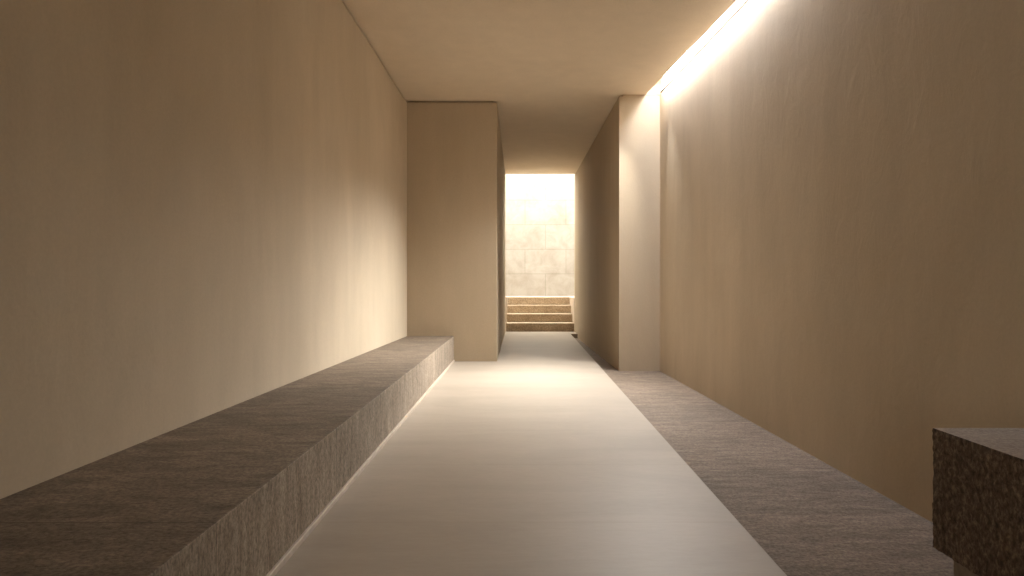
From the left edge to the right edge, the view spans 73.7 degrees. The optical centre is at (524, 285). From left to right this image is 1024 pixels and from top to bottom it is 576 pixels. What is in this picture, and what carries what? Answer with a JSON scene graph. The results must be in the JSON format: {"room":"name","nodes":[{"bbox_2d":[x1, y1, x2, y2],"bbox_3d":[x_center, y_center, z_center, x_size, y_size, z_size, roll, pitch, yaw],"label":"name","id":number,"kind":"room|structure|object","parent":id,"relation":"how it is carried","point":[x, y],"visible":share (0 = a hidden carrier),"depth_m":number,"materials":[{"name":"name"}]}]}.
{"room":"hallway","nodes":[
{"label":"hallway","id":0,"kind":"room"},
{"bbox_2d":[0,0,406,498],"bbox_3d":[-2.205,-0.980,4.125,0.450,4.800,14.055,0,0,1],"label":"wall","id":1,"kind":"structure","parent":0,"point":[203,203],"depth_m":3.88,"materials":[{"name":"paint"}]},
{"bbox_2d":[407,103,505,360],"bbox_3d":[-1.377,-0.773,14.675,1.847,4.386,7.250,0,0,0],"label":"wall","id":2,"kind":"structure","parent":0,"point":[456,177],"depth_m":11.05,"materials":[{"name":"paint"}]},
{"bbox_2d":[407,102,493,102],"bbox_3d":[-1.407,-3.082,14.703,1.787,0.236,7.185,0,0,0],"label":"trim","id":3,"kind":"structure","parent":2,"relation":"attached to","point":[407,102],"depth_m":11.11,"materials":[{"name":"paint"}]},
{"bbox_2d":[275,331,786,575],"bbox_3d":[-0.565,1.370,7.900,3.470,0.300,21.000,0,0,0],"label":"floor","id":4,"kind":"structure","parent":0,"point":[532,460],"depth_m":4.05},
{"bbox_2d":[0,336,454,575],"bbox_3d":[-1.521,1.014,5.824,0.987,0.408,10.447,0,0,0],"label":"stone bench","id":5,"kind":"object","parent":4,"relation":"on","point":[236,490],"visible":1,"depth_m":2.97,"materials":[{"name":"brown stone"}]},
{"bbox_2d":[506,297,573,331],"bbox_3d":[0.407,0.775,19.330,1.814,0.891,2.060,0,0,0],"label":"stone steps","id":6,"kind":"structure","parent":4,"relation":"on","point":[524,314],"depth_m":18.90,"materials":[{"name":"beige stone"}]},
{"bbox_2d":[402,80,660,173],"bbox_3d":[0.175,-3.190,14.495,5.150,0.380,7.610,0,0,0],"label":"ceiling","id":7,"kind":"structure","parent":0,"point":[541,133],"depth_m":12.69,"materials":[{"name":"paint"}]},
{"bbox_2d":[342,0,736,93],"bbox_3d":[0.149,-2.893,4.045,4.516,0.974,13.290,0,0,0],"label":"ceiling","id":8,"kind":"structure","parent":0,"point":[424,46],"depth_m":8.29,"materials":[{"name":"paint"}]},
{"bbox_2d":[505,174,574,295],"bbox_3d":[0.350,-1.380,22.700,5.700,5.800,0.400,0,0,0],"label":"wall","id":9,"kind":"structure","parent":0,"point":[539,207],"depth_m":22.50,"materials":[{"name":"stone"}]},
{"bbox_2d":[506,296,573,322],"bbox_3d":[0.350,0.924,20.400,5.100,1.191,4.200,0,0,0],"label":"floor","id":10,"kind":"structure","parent":0,"point":[571,297],"depth_m":20.36,"materials":[{"name":"beige stone"}]},
{"bbox_2d":[569,332,577,337],"bbox_3d":[1.263,1.370,17.849,0.194,0.300,0.899,0,0,0],"label":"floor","id":11,"kind":"structure","parent":0,"point":[574,334],"depth_m":17.40,"materials":[{"name":"beige stone"}]},
{"bbox_2d":[574,96,659,370],"bbox_3d":[2.037,-0.749,14.495,1.426,4.438,7.610,0,0,0],"label":"wall","id":12,"kind":"structure","parent":0,"point":[617,181],"depth_m":10.69,"materials":[{"name":"paint"}]},
{"bbox_2d":[622,95,659,95],"bbox_3d":[2.067,-3.083,14.498,1.366,0.234,7.593,0,0,0],"label":"trim","id":13,"kind":"structure","parent":12,"relation":"attached to","point":[622,95],"depth_m":10.70,"materials":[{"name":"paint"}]},
{"bbox_2d":[575,338,953,575],"bbox_3d":[1.950,1.435,7.900,1.900,0.210,21.000,0,0,0],"label":"floor","id":14,"kind":"structure","parent":0,"point":[809,516],"depth_m":4.29,"materials":[{"name":"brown stone"}]},
{"bbox_2d":[932,428,1023,575],"bbox_3d":[2.075,0.987,2.325,0.462,0.685,1.555,0,0,0],"label":"stone block","id":15,"kind":"object","parent":14,"relation":"on","point":[978,503],"visible":1,"depth_m":2.81,"materials":[{"name":"brown stone"}]},
{"bbox_2d":[660,0,1023,522],"bbox_3d":[2.489,-1.305,3.920,0.400,5.550,13.655,0,0,-1],"label":"wall","id":16,"kind":"structure","parent":0,"point":[842,181],"depth_m":4.72,"materials":[{"name":"paint"}]},
{"bbox_2d":[664,39,699,76],"bbox_3d":[2.168,-3.058,7.745,0.042,0.287,5.092,0,0,-1],"label":"light","id":17,"kind":"object","parent":16,"relation":"attached to","point":[674,66],"visible":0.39,"depth_m":9.54,"materials":[{"name":"white"}]},
{"bbox_2d":[664,49,689,76],"bbox_3d":[2.162,-3.058,7.745,0.030,0.277,5.072,0,0,-1],"label":"diffuser","id":18,"kind":"object","parent":17,"relation":"attached to","point":[674,66],"depth_m":9.69,"materials":[{"name":"white plastic"}]},
{"bbox_2d":[660,0,748,92],"bbox_3d":[2.389,-2.714,3.920,0.199,0.644,13.650,0,0,-1],"label":"trim","id":19,"kind":"structure","parent":16,"relation":"attached to","point":[746,1],"depth_m":8.12,"materials":[{"name":"white"}]}
]}

